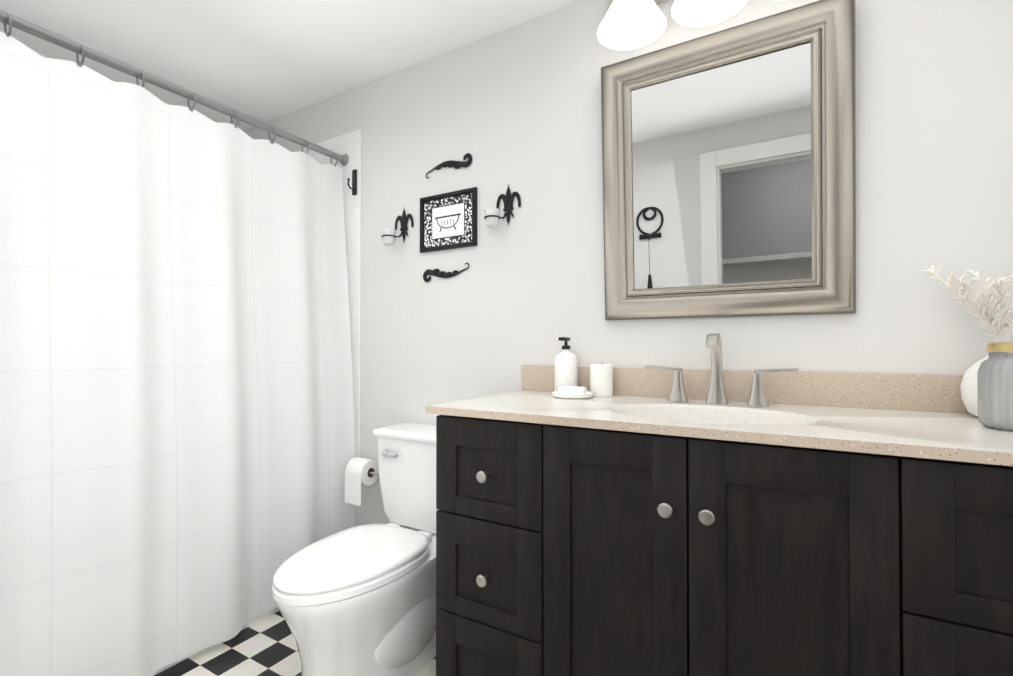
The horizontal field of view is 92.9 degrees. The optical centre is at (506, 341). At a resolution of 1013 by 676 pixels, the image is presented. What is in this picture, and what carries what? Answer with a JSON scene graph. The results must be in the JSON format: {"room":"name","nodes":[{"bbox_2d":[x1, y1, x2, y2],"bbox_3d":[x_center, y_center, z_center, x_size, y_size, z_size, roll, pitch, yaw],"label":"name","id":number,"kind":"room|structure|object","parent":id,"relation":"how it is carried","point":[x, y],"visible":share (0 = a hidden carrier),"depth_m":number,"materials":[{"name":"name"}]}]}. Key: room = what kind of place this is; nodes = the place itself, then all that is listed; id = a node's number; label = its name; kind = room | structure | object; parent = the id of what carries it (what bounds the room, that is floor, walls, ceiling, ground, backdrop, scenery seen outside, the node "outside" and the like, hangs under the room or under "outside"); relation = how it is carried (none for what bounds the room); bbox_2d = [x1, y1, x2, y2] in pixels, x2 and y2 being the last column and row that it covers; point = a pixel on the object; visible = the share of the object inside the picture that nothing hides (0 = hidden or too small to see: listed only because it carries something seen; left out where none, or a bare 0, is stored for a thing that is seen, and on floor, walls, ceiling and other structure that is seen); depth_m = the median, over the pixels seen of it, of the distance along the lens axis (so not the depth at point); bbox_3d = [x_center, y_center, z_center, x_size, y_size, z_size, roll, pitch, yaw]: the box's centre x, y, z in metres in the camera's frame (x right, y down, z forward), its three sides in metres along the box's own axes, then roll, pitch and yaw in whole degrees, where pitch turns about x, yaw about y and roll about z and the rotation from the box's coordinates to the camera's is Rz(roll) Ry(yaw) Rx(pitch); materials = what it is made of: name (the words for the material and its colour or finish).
{"room":"bathroom","nodes":[
{"label":"bathroom","id":0,"kind":"room"},
{"bbox_2d":[35,51,170,104],"bbox_3d":[-2.041,-0.057,1.992,0.100,2.320,1.850,0,-1,30],"label":"wall","id":1,"kind":"structure","parent":0,"point":[44,56],"depth_m":2.04,"materials":[{"name":"white paint"}]},
{"bbox_2d":[0,0,580,130],"bbox_3d":[-0.604,-1.264,0.405,4.200,0.060,3.350,0,-1,30],"label":"ceiling","id":2,"kind":"structure","parent":0,"point":[265,61],"depth_m":1.93,"materials":[{"name":"white paint"}]},
{"bbox_2d":[154,611,435,675],"bbox_3d":[-0.489,1.124,1.066,3.700,0.060,2.050,0,-1,30],"label":"floor","id":3,"kind":"structure","parent":0,"point":[266,646],"depth_m":1.68,"materials":[{"name":"multicoloured tile"}]},
{"bbox_2d":[152,607,279,675],"bbox_3d":[-1.607,0.901,1.721,0.908,0.400,1.837,0,-1,30],"label":"bathtub","id":4,"kind":"object","parent":3,"relation":"on","point":[254,620],"depth_m":1.87,"materials":[{"name":"white ceramic"}]},
{"bbox_2d":[272,422,437,675],"bbox_3d":[-0.425,0.721,1.649,0.476,0.758,0.771,0,-1,30],"label":"toilet","id":5,"kind":"object","parent":3,"relation":"on","point":[360,600],"visible":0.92,"depth_m":1.50,"materials":[{"name":"white ceramic"}]},
{"bbox_2d":[436,415,1012,675],"bbox_3d":[0.510,0.647,1.208,1.340,0.897,0.576,0,-1,30],"label":"bathroom vanity","id":6,"kind":"object","parent":3,"relation":"on","point":[569,551],"visible":1,"depth_m":0.97,"materials":[{"name":"brown wood"}]},
{"bbox_2d":[426,365,1012,465],"bbox_3d":[0.516,0.197,1.227,1.380,0.228,0.569,0,-1,30],"label":"countertop","id":7,"kind":"structure","parent":6,"relation":"on","point":[928,416],"depth_m":1.23,"materials":[{"name":"beige stone"}]},
{"bbox_2d":[555,337,577,390],"bbox_3d":[0.207,0.083,1.669,0.080,0.196,0.080,0,-1,30],"label":"soap dispenser","id":8,"kind":"object","parent":7,"relation":"on","point":[566,366],"visible":0.77,"depth_m":1.64,"materials":[{"name":"white ceramic"}]},
{"bbox_2d":[552,386,592,398],"bbox_3d":[0.214,0.164,1.562,0.132,0.034,0.132,0,-1,30],"label":"soap dish","id":9,"kind":"object","parent":7,"relation":"on","point":[571,392],"visible":0.98,"depth_m":1.53,"materials":[{"name":"white ceramic"}]},
{"bbox_2d":[590,364,612,396],"bbox_3d":[0.317,0.126,1.604,0.076,0.110,0.076,0,-1,30],"label":"candle","id":10,"kind":"object","parent":7,"relation":"on","point":[601,380],"visible":0.94,"depth_m":1.57,"materials":[{"name":"white wax"}]},
{"bbox_2d":[645,333,798,406],"bbox_3d":[0.588,0.077,1.356,0.405,0.201,0.135,0,-1,30],"label":"faucet","id":11,"kind":"object","parent":7,"relation":"on","point":[717,394],"visible":1,"depth_m":1.37,"materials":[{"name":"silver metal"}]},
{"bbox_2d":[920,265,1012,416],"bbox_3d":[1.092,-0.001,1.105,0.231,0.353,0.144,0,-1,30],"label":"vase","id":12,"kind":"object","parent":7,"relation":"on","point":[990,308],"visible":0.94,"depth_m":1.08,"materials":[{"name":"white ceramic"}]},
{"bbox_2d":[977,342,1012,431],"bbox_3d":[1.019,0.087,0.950,0.128,0.173,0.127,0,-1,30],"label":"glass jar","id":13,"kind":"object","parent":7,"relation":"on","point":[995,387],"visible":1,"depth_m":0.94,"materials":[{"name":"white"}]},
{"bbox_2d":[243,0,1012,524],"bbox_3d":[0.005,-0.057,1.919,3.700,2.320,0.100,0,-1,30],"label":"wall","id":14,"kind":"structure","parent":0,"point":[515,108],"depth_m":1.71,"materials":[{"name":"white paint"}]},
{"bbox_2d":[0,9,354,675],"bbox_3d":[-1.204,0.073,1.498,0.163,1.980,1.848,0,-1,30],"label":"shower curtain","id":15,"kind":"object","parent":14,"relation":"attached to","point":[177,444],"visible":0.98,"depth_m":1.56,"materials":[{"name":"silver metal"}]},
{"bbox_2d":[291,129,360,526],"bbox_3d":[-1.109,0.054,2.510,0.978,2.110,0.008,0,-1,30],"label":"tile surround","id":16,"kind":"object","parent":14,"relation":"attached to","point":[349,144],"visible":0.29,"depth_m":2.28,"materials":[{"name":"white tile"}]},
{"bbox_2d":[347,169,356,194],"bbox_3d":[-0.729,-0.754,2.262,0.025,0.120,0.046,0,-1,30],"label":"hook","id":17,"kind":"object","parent":16,"relation":"attached to","point":[354,182],"visible":1,"depth_m":2.27,"materials":[{"name":"black metal"}]},
{"bbox_2d":[345,457,378,505],"bbox_3d":[-0.619,0.612,2.138,0.188,0.186,0.142,0,-1,30],"label":"toilet paper roll","id":18,"kind":"object","parent":14,"relation":"attached to","point":[359,471],"visible":0.85,"depth_m":2.09,"materials":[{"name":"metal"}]},
{"bbox_2d":[381,209,412,245],"bbox_3d":[-0.482,-0.509,2.100,0.127,0.172,0.089,0,-1,30],"label":"sconce","id":19,"kind":"object","parent":14,"relation":"attached to","point":[388,236],"visible":1,"depth_m":2.11,"materials":[{"name":"black metal"}]},
{"bbox_2d":[423,262,468,281],"bbox_3d":[-0.255,-0.287,2.010,0.243,0.068,0.008,0,-1,30],"label":"artwork","id":20,"kind":"object","parent":14,"relation":"attached to","point":[437,273],"visible":1,"depth_m":2.02,"materials":[{"name":"black metal"}]},
{"bbox_2d":[420,187,476,252],"bbox_3d":[-0.246,-0.501,2.004,0.290,0.234,0.017,0,-1,30],"label":"picture frame","id":21,"kind":"object","parent":14,"relation":"attached to","point":[448,220],"visible":1,"depth_m":2.00,"materials":[{"name":"black metal"}]},
{"bbox_2d":[426,153,471,178],"bbox_3d":[-0.243,-0.732,2.008,0.243,0.068,0.008,0,-1,30],"label":"scroll","id":22,"kind":"object","parent":14,"relation":"attached to","point":[457,164],"visible":1,"depth_m":1.98,"materials":[{"name":"black metal"}]},
{"bbox_2d":[484,184,520,227],"bbox_3d":[-0.021,-0.522,1.828,0.127,0.172,0.089,0,-1,30],"label":"sconce","id":23,"kind":"object","parent":14,"relation":"attached to","point":[492,217],"visible":1,"depth_m":1.84,"materials":[{"name":"black metal"}]},
{"bbox_2d":[597,0,667,49],"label":"sconce","id":24,"kind":"object","parent":14,"relation":"attached to","point":[629,24],"depth_m":1.53,"materials":[{"name":"white glass"}]},
{"bbox_2d":[671,0,746,26],"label":"sconce","id":25,"kind":"object","parent":14,"relation":"attached to","point":[689,13],"depth_m":1.44,"materials":[{"name":"white glass"}]},
{"bbox_2d":[601,0,855,319],"bbox_3d":[0.625,-0.499,1.452,0.698,0.850,0.040,0,2,30],"label":"mirror","id":26,"kind":"object","parent":14,"relation":"attached to","point":[729,169],"visible":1,"depth_m":1.43,"materials":[{"name":"silver glass"}]}
]}

